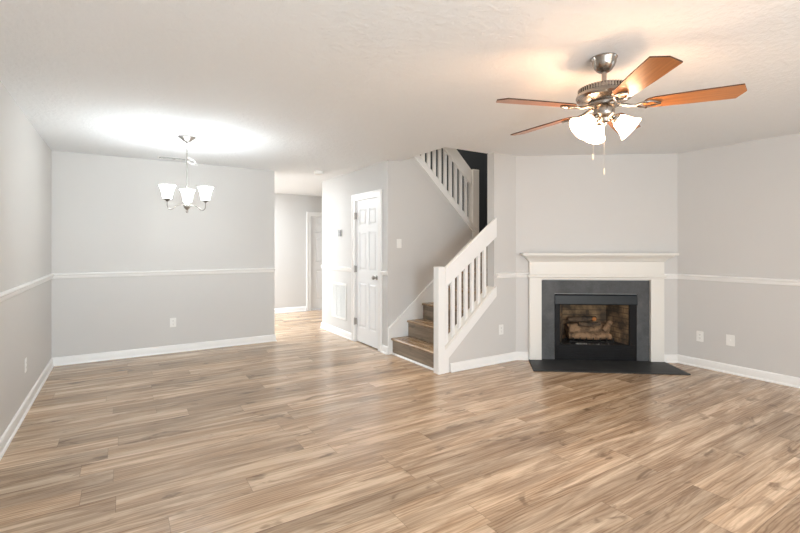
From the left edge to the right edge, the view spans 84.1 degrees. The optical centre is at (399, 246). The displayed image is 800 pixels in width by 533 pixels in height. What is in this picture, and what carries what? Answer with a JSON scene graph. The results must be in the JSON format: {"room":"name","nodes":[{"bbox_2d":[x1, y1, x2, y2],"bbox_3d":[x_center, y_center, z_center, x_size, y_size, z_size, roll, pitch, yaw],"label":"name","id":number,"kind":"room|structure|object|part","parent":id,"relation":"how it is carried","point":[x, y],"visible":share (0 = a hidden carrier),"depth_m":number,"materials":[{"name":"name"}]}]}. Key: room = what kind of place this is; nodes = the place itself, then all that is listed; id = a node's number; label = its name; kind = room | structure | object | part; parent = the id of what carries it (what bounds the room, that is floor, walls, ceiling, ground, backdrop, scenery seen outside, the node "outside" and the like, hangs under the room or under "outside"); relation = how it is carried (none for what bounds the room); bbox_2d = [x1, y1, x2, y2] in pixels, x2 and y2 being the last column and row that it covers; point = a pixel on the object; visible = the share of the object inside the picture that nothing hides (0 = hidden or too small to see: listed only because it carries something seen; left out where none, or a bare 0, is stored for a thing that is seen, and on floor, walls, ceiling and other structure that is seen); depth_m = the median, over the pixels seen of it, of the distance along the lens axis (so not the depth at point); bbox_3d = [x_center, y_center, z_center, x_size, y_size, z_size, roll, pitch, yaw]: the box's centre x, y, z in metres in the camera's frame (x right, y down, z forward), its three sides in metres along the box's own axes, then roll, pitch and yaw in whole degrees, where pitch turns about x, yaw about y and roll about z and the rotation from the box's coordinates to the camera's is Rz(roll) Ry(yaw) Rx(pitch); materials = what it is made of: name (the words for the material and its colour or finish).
{"room":"living room","nodes":[
{"label":"living room","id":0,"kind":"room"},
{"bbox_2d":[0,81,50,437],"bbox_3d":[-2.323,0.128,2.320,0.120,2.440,11.840,0,0,-32],"label":"wall","id":1,"kind":"structure","parent":0,"point":[25,157],"depth_m":3.56,"materials":[{"name":"beige paint"}]},
{"bbox_2d":[0,358,53,459],"bbox_3d":[-1.557,1.300,1.235,0.026,0.095,8.947,0,0,-32],"label":"baseboard","id":2,"kind":"structure","parent":1,"relation":"attached to","point":[9,433],"depth_m":3.49,"materials":[{"name":"white paint"}]},
{"bbox_2d":[0,268,274,301],"bbox_3d":[-0.496,0.329,1.901,2.531,0.060,8.947,0,0,-32],"label":"trim","id":3,"kind":"structure","parent":1,"relation":"attached to","point":[7,294],"depth_m":5.33,"materials":[{"name":"white paint"}]},
{"bbox_2d":[51,151,274,357],"bbox_3d":[-2.902,0.128,5.739,2.531,2.440,0.115,0,0,-32],"label":"wall","id":4,"kind":"structure","parent":0,"point":[109,213],"depth_m":5.57,"materials":[{"name":"beige paint"}]},
{"bbox_2d":[52,334,276,365],"bbox_3d":[-2.885,1.300,5.735,2.557,0.095,0.141,0,0,-32],"label":"baseboard","id":5,"kind":"structure","parent":4,"relation":"attached to","point":[94,357],"depth_m":5.57,"materials":[{"name":"white paint"}]},
{"bbox_2d":[170,318,175,326],"bbox_3d":[-2.901,0.966,5.668,0.072,0.116,0.006,0,0,-32],"label":"wall outlet","id":6,"kind":"object","parent":4,"relation":"attached to","point":[172,320],"visible":1,"depth_m":5.67,"materials":[{"name":"white plastic"}]},
{"bbox_2d":[275,193,321,309],"bbox_3d":[-2.769,0.128,8.957,6.176,2.440,0.120,0,0,-32],"label":"wall","id":7,"kind":"structure","parent":0,"point":[291,210],"depth_m":9.21,"materials":[{"name":"beige paint"}]},
{"bbox_2d":[275,306,306,312],"bbox_3d":[-3.662,1.300,8.311,3.976,0.095,0.026,0,0,-32],"label":"baseboard","id":8,"kind":"structure","parent":7,"relation":"attached to","point":[290,309],"depth_m":9.19,"materials":[{"name":"white paint"}]},
{"bbox_2d":[307,212,321,310],"bbox_3d":[-1.561,0.303,9.663,1.000,2.090,0.078,0,0,-32],"label":"door","id":9,"kind":"structure","parent":7,"relation":"in","point":[314,224],"depth_m":9.50,"materials":[{"name":"paint"}]},
{"bbox_3d":[-1.709,-0.413,9.583,0.215,0.201,0.010,0,0,-32],"label":"panel","id":10,"kind":"part","parent":9,"relation":"part of","materials":[{"name":"paint"}]},
{"bbox_3d":[-1.709,0.064,9.583,0.215,0.508,0.010,0,0,-32],"label":"panel","id":11,"kind":"part","parent":9,"relation":"part of","materials":[{"name":"paint"}]},
{"bbox_3d":[-1.709,0.811,9.583,0.215,0.606,0.010,0,0,-32],"label":"panel","id":12,"kind":"part","parent":9,"relation":"part of","materials":[{"name":"paint"}]},
{"bbox_2d":[322,160,394,346],"bbox_3d":[-0.681,0.128,6.521,0.110,2.440,2.162,0,0,-32],"label":"wall","id":13,"kind":"structure","parent":0,"point":[337,192],"depth_m":6.54,"materials":[{"name":"beige paint"}]},
{"bbox_2d":[320,322,350,339],"bbox_3d":[-0.376,1.300,7.319,1.526,0.095,1.186,0,0,-32],"label":"baseboard","id":14,"kind":"structure","parent":13,"relation":"attached to","point":[335,330],"depth_m":6.87,"materials":[{"name":"white paint"}]},
{"bbox_2d":[321,265,350,271],"bbox_3d":[-1.005,0.329,6.910,0.026,0.060,1.160,0,0,-32],"label":"trim","id":15,"kind":"structure","parent":13,"relation":"attached to","point":[322,266],"depth_m":6.86,"materials":[{"name":"white paint"}]},
{"bbox_2d":[332,282,345,319],"bbox_3d":[-0.940,0.823,6.817,0.013,0.544,0.524,0,0,-32],"label":"air vent","id":16,"kind":"object","parent":13,"relation":"in","point":[338,289],"visible":1,"depth_m":6.81,"materials":[{"name":"white plastic"}]},
{"bbox_2d":[351,189,381,351],"bbox_3d":[-0.435,0.301,6.071,0.171,2.093,0.856,0,0,-32],"label":"door","id":17,"kind":"structure","parent":13,"relation":"in","point":[366,208],"depth_m":6.06,"materials":[{"name":"paint"}]},
{"bbox_3d":[-0.514,-0.418,6.186,0.010,0.201,0.174,0,0,-32],"label":"panel","id":18,"kind":"part","parent":17,"relation":"part of","materials":[{"name":"paint"}]},
{"bbox_3d":[-0.514,0.060,6.186,0.010,0.510,0.174,0,0,-32],"label":"panel","id":19,"kind":"part","parent":17,"relation":"part of","materials":[{"name":"paint"}]},
{"bbox_3d":[-0.514,0.809,6.186,0.010,0.608,0.174,0,0,-32],"label":"panel","id":20,"kind":"part","parent":17,"relation":"part of","materials":[{"name":"paint"}]},
{"bbox_3d":[-0.365,-0.418,5.950,0.010,0.201,0.174,0,0,-32],"label":"panel","id":21,"kind":"part","parent":17,"relation":"part of","materials":[{"name":"paint"}]},
{"bbox_3d":[-0.365,0.060,5.950,0.010,0.510,0.174,0,0,-32],"label":"panel","id":22,"kind":"part","parent":17,"relation":"part of","materials":[{"name":"paint"}]},
{"bbox_3d":[-0.365,0.809,5.950,0.010,0.608,0.174,0,0,-32],"label":"panel","id":23,"kind":"part","parent":17,"relation":"part of","materials":[{"name":"paint"}]},
{"bbox_2d":[380,270,387,275],"bbox_3d":[-0.202,0.329,5.630,0.026,0.060,0.142,0,0,-32],"label":"trim","id":24,"kind":"structure","parent":13,"relation":"attached to","point":[383,272],"depth_m":5.62,"materials":[{"name":"white paint"}]},
{"bbox_2d":[381,345,387,353],"bbox_3d":[-0.202,1.300,5.630,0.026,0.095,0.142,0,0,-32],"label":"baseboard","id":25,"kind":"structure","parent":13,"relation":"attached to","point":[384,349],"depth_m":5.62,"materials":[{"name":"white paint"}]},
{"bbox_2d":[0,309,799,532],"bbox_3d":[0.344,1.398,3.992,6.416,0.100,11.840,0,0,-32],"label":"floor","id":26,"kind":"structure","parent":0,"point":[311,429],"depth_m":2.98,"materials":[{"name":"wood"}]},
{"bbox_2d":[388,239,486,370],"bbox_3d":[0.903,0.617,6.259,2.515,1.462,1.893,0,0,-32],"label":"staircase","id":27,"kind":"structure","parent":26,"relation":"on","point":[411,335],"depth_m":5.58,"materials":[{"name":"brown wood"}]},
{"bbox_3d":[0.141,1.338,5.202,0.018,0.018,0.911,0,0,-32],"label":"shoe moulding","id":28,"kind":"part","parent":27,"relation":"part of","materials":[{"name":"white paint"}]},
{"bbox_2d":[414,147,478,239],"bbox_3d":[0.574,-0.986,6.090,1.243,1.812,0.153,0,0,-32],"label":"balustrade","id":29,"kind":"object","parent":27,"relation":"on","point":[470,176],"visible":0.54,"depth_m":6.22,"materials":[{"name":"white paint"}]},
{"bbox_3d":[0.660,-1.391,6.128,0.828,1.001,0.040,0,0,-32],"label":"handrail","id":30,"kind":"part","parent":29,"relation":"part of","materials":[{"name":"white paint"}]},
{"bbox_3d":[1.058,-0.594,6.380,0.115,1.027,0.115,0,0,-32],"label":"newel post","id":31,"kind":"part","parent":29,"relation":"part of","materials":[{"name":"white paint"}]},
{"bbox_2d":[433,218,496,374],"bbox_3d":[0.731,0.505,4.953,0.850,1.685,0.134,0,0,-32],"label":"balustrade","id":32,"kind":"object","parent":26,"relation":"on","point":[445,344],"visible":1,"depth_m":4.87,"materials":[{"name":"white paint"}]},
{"bbox_3d":[0.421,0.779,4.737,0.096,1.137,0.096,0,0,-32],"label":"newel post","id":33,"kind":"part","parent":32,"relation":"part of","materials":[{"name":"white paint"}]},
{"bbox_3d":[0.791,0.049,4.936,0.746,0.773,0.042,0,0,-32],"label":"handrail","id":34,"kind":"part","parent":32,"relation":"part of","materials":[{"name":"white paint"}]},
{"bbox_2d":[529,359,690,374],"bbox_3d":[2.276,1.341,5.000,1.615,0.012,0.534,0,0,5],"label":"hearth slab","id":35,"kind":"object","parent":26,"relation":"on","point":[546,365],"visible":1,"depth_m":4.96,"materials":[{"name":"stone"}]},
{"bbox_2d":[555,294,637,360],"bbox_3d":[2.319,0.947,5.401,0.942,0.774,0.386,0,0,4],"label":"fireplace insert","id":36,"kind":"object","parent":35,"relation":"on","point":[621,309],"depth_m":5.24,"materials":[{"name":"black metal"}]},
{"bbox_2d":[565,322,609,336],"bbox_3d":[2.307,1.023,5.465,0.509,0.192,0.197,0,0,4],"label":"log","id":37,"kind":"object","parent":36,"relation":"on","point":[573,326],"visible":0.37,"depth_m":5.39,"materials":[{"name":"wood"}]},
{"bbox_2d":[567,316,596,321],"bbox_3d":[2.222,0.879,5.408,0.336,0.080,0.077,0,0,10],"label":"log","id":38,"kind":"object","parent":37,"relation":"on","point":[577,318],"visible":1,"depth_m":5.39,"materials":[{"name":"brown wood"}]},
{"bbox_2d":[578,321,600,326],"bbox_3d":[2.288,0.933,5.358,0.255,0.074,0.063,0,0,5],"label":"log","id":39,"kind":"object","parent":37,"relation":"on","point":[584,324],"visible":1,"depth_m":5.34,"materials":[{"name":"brown wood"}]},
{"bbox_3d":[2.307,1.107,5.414,0.540,0.100,0.311,0,0,4],"label":"log grate","id":40,"kind":"part","parent":36,"relation":"part of","materials":[{"name":"black metal"}]},
{"bbox_2d":[568,332,611,339],"bbox_3d":[2.277,1.067,5.325,0.498,0.087,0.090,0,0,3],"label":"log","id":41,"kind":"object","parent":36,"relation":"on","point":[590,335],"visible":0.96,"depth_m":5.30,"materials":[{"name":"ceramic"}]},
{"bbox_2d":[602,320,612,330],"bbox_3d":[2.498,0.947,5.335,0.132,0.134,0.067,0,0,-12],"label":"log","id":42,"kind":"object","parent":41,"relation":"on","point":[609,323],"visible":1,"depth_m":5.32,"materials":[{"name":"wood"}]},
{"bbox_2d":[576,343,608,344],"bbox_3d":[2.292,1.153,5.286,0.380,0.011,0.043,0,0,4],"label":"grate","id":43,"kind":"object","parent":36,"relation":"on","point":[576,343],"visible":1,"depth_m":5.28,"materials":[{"name":"grey metal"}]},
{"bbox_3d":[2.307,1.244,5.226,0.897,0.176,0.011,0,0,4],"label":"panel","id":44,"kind":"part","parent":36,"relation":"part of","materials":[{"name":"black metal"}]},
{"bbox_2d":[555,295,637,304],"bbox_3d":[2.306,0.622,5.220,0.942,0.116,0.024,0,0,4],"label":"hood","id":45,"kind":"object","parent":36,"relation":"attached to","point":[559,299],"depth_m":5.21,"materials":[{"name":"black metal"}]},
{"bbox_2d":[0,0,799,195],"bbox_3d":[0.344,-1.217,3.992,6.416,0.250,11.840,0,0,-32],"label":"ceiling","id":46,"kind":"structure","parent":0,"point":[293,89],"depth_m":2.77,"materials":[{"name":"white paint"}]},
{"bbox_2d":[157,156,190,160],"bbox_3d":[-2.786,-1.088,5.471,0.360,0.006,0.150,0,0,-32],"label":"ceiling vent","id":47,"kind":"object","parent":46,"relation":"in","point":[160,157],"visible":0.97,"depth_m":5.45,"materials":[{"name":"white plastic"}]},
{"bbox_2d":[164,135,208,212],"bbox_3d":[-2.145,-0.714,4.426,0.481,0.754,0.460,0,0,-32],"label":"chandelier","id":48,"kind":"object","parent":46,"relation":"hanging from","point":[186,138],"visible":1,"depth_m":4.38,"materials":[{"name":"silver metal"}]},
{"bbox_3d":[-2.228,-0.536,4.246,0.052,0.122,0.052,0,0,-32],"label":"bulb","id":49,"kind":"part","parent":48,"relation":"part of","materials":[{"name":"white glass"}]},
{"bbox_3d":[-1.922,-0.536,4.382,0.052,0.122,0.052,0,0,-32],"label":"bulb","id":50,"kind":"part","parent":48,"relation":"part of","materials":[{"name":"white glass"}]},
{"bbox_2d":[314,170,323,174],"bbox_3d":[-1.164,-1.064,6.375,0.140,0.054,0.140,0,0,-32],"label":"smoke detector","id":51,"kind":"object","parent":46,"relation":"attached to","point":[316,172],"visible":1,"depth_m":6.32,"materials":[{"name":"white plastic"}]},
{"bbox_2d":[496,52,746,174],"bbox_3d":[1.174,-0.753,2.500,1.293,0.676,1.247,0,0,3],"label":"ceiling fan","id":52,"kind":"object","parent":46,"relation":"hanging from","point":[602,97],"visible":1,"depth_m":2.44,"materials":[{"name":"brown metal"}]},
{"bbox_3d":[0.753,-0.793,2.442,0.482,0.007,0.142,-1,10,-15],"label":"blade","id":53,"kind":"part","parent":52,"relation":"part of","materials":[{"name":"brown wood"}]},
{"bbox_3d":[0.936,-0.793,2.924,0.142,0.007,0.482,-14,7,-33],"label":"blade","id":54,"kind":"part","parent":52,"relation":"part of","materials":[{"name":"brown wood"}]},
{"bbox_2d":[581,114,597,128],"bbox_3d":[1.052,-0.696,2.562,0.164,0.157,0.137,0,0,-32],"label":"bulb","id":55,"kind":"object","parent":52,"relation":"attached to","point":[592,118],"depth_m":2.54,"materials":[{"name":"white glass"}]},
{"bbox_2d":[591,120,601,133],"bbox_3d":[1.188,-0.696,2.683,0.141,0.157,0.162,0,0,-32],"label":"bulb","id":56,"kind":"object","parent":52,"relation":"attached to","point":[595,129],"depth_m":2.64,"materials":[{"name":"white glass"}]},
{"bbox_2d":[611,114,628,127],"bbox_3d":[1.303,-0.696,2.540,0.160,0.157,0.145,0,0,-32],"label":"bulb","id":57,"kind":"object","parent":52,"relation":"attached to","point":[623,123],"depth_m":2.53,"materials":[{"name":"white glass"}]},
{"bbox_3d":[1.452,-0.805,2.899,0.142,0.007,0.482,-16,-9,38],"label":"blade","id":58,"kind":"part","parent":52,"relation":"part of","materials":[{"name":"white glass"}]},
{"bbox_3d":[1.155,-0.805,2.118,0.142,0.007,0.482,10,0,3],"label":"blade","id":59,"kind":"part","parent":52,"relation":"part of","materials":[{"name":"brown wood"}]},
{"bbox_3d":[1.587,-0.813,2.401,0.482,0.007,0.142,-2,-12,21],"label":"blade","id":60,"kind":"part","parent":52,"relation":"part of","materials":[{"name":"brown wood"}]},
{"bbox_2d":[395,157,471,319],"bbox_3d":[0.465,-0.045,6.029,1.308,2.785,0.110,0,0,-32],"label":"wall","id":61,"kind":"structure","parent":0,"point":[432,232],"depth_m":5.83,"materials":[{"name":"beige paint"}]},
{"bbox_2d":[397,239,401,247],"bbox_3d":[-0.009,-0.045,5.659,0.072,0.116,0.012,0,0,-32],"label":"light switch","id":62,"kind":"object","parent":61,"relation":"attached to","point":[399,241],"visible":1,"depth_m":5.66,"materials":[{"name":"white plastic"}]},
{"bbox_2d":[420,148,483,232],"bbox_3d":[0.458,-1.102,7.168,2.508,4.900,0.100,0,0,-32],"label":"wall","id":63,"kind":"structure","parent":0,"point":[475,160],"depth_m":7.59,"materials":[{"name":"grey paint"}]},
{"bbox_2d":[449,153,515,371],"bbox_3d":[1.012,0.128,5.144,1.320,2.440,0.110,0,0,-32],"label":"wall","id":64,"kind":"structure","parent":0,"point":[484,339],"depth_m":5.19,"materials":[{"name":"beige paint"}]},
{"bbox_2d":[450,352,528,371],"bbox_3d":[1.044,1.300,5.034,1.118,0.095,0.108,0,0,-32],"label":"baseboard","id":65,"kind":"structure","parent":64,"relation":"attached to","point":[501,358],"depth_m":5.05,"materials":[{"name":"white paint"}]},
{"bbox_2d":[499,324,502,334],"bbox_3d":[1.183,0.965,5.181,0.072,0.116,0.006,0,0,-32],"label":"wall outlet","id":66,"kind":"object","parent":64,"relation":"attached to","point":[500,326],"visible":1,"depth_m":5.18,"materials":[{"name":"white plastic"}]},
{"bbox_2d":[496,272,528,277],"bbox_3d":[1.317,0.333,5.240,0.453,0.060,0.087,0,0,-21],"label":"trim","id":67,"kind":"structure","parent":64,"relation":"attached to","point":[512,274],"depth_m":5.26,"materials":[{"name":"white paint"}]},
{"bbox_2d":[484,153,486,227],"bbox_3d":[2.011,-1.102,6.958,0.100,4.900,1.905,0,0,-32],"label":"wall","id":68,"kind":"structure","parent":0,"point":[485,154],"depth_m":7.70,"materials":[{"name":"grey paint"}]},
{"bbox_2d":[516,154,677,353],"bbox_3d":[2.317,0.128,5.278,1.860,2.440,0.060,0,0,4],"label":"wall","id":69,"kind":"structure","parent":0,"point":[565,203],"depth_m":5.25,"materials":[{"name":"beige paint"}]},
{"bbox_2d":[542,280,648,360],"bbox_3d":[2.300,0.866,5.242,1.245,0.939,0.014,0,0,4],"label":"fireplace surround","id":70,"kind":"object","parent":69,"relation":"attached to","point":[550,288],"visible":1,"depth_m":5.24,"materials":[{"name":"stone"}]},
{"bbox_2d":[520,253,678,361],"bbox_3d":[2.306,0.703,5.172,1.748,1.264,0.152,0,0,4],"label":"fireplace mantel","id":71,"kind":"object","parent":69,"relation":"attached to","point":[567,266],"visible":1,"depth_m":5.17,"materials":[{"name":"paint"}]},
{"bbox_3d":[2.302,0.343,5.215,1.570,0.041,0.065,0,0,4],"label":"moulding","id":72,"kind":"part","parent":71,"relation":"part of","materials":[{"name":"paint"}]},
{"bbox_3d":[2.300,0.135,5.184,1.694,0.077,0.127,0,0,4],"label":"crown moulding","id":73,"kind":"part","parent":71,"relation":"part of","materials":[{"name":"paint"}]},
{"bbox_2d":[520,253,678,254],"bbox_3d":[2.306,0.084,5.172,1.748,0.025,0.151,0,0,4],"label":"mantel shelf","id":74,"kind":"object","parent":71,"relation":"attached to","point":[520,253],"depth_m":5.10,"materials":[{"name":"paint"}]},
{"bbox_2d":[628,133,799,377],"bbox_3d":[3.011,0.128,5.665,0.120,2.440,11.840,0,0,-32],"label":"wall","id":75,"kind":"structure","parent":0,"point":[739,203],"depth_m":4.64,"materials":[{"name":"beige paint"}]},
{"bbox_2d":[696,331,702,341],"bbox_3d":[3.366,1.003,4.978,0.006,0.116,0.072,0,0,-32],"label":"wall outlet","id":76,"kind":"object","parent":75,"relation":"attached to","point":[699,334],"visible":1,"depth_m":4.98,"materials":[{"name":"white plastic"}]},
{"bbox_2d":[726,334,734,345],"bbox_3d":[3.519,0.996,4.726,0.014,0.116,0.080,0,0,-32],"label":"wall plate","id":77,"kind":"object","parent":75,"relation":"attached to","point":[730,339],"visible":1,"depth_m":4.73,"materials":[{"name":"white plastic"}]},
{"bbox_2d":[664,354,799,387],"bbox_3d":[4.550,1.300,2.952,0.154,0.095,5.369,0,0,-32],"label":"baseboard","id":78,"kind":"structure","parent":75,"relation":"attached to","point":[771,377],"depth_m":4.68,"materials":[{"name":"white paint"}]},
{"bbox_2d":[664,274,799,285],"bbox_3d":[4.550,0.343,2.952,0.154,0.060,5.369,0,0,-32],"label":"trim","id":79,"kind":"structure","parent":75,"relation":"attached to","point":[793,282],"depth_m":4.67,"materials":[{"name":"white paint"}]}
]}

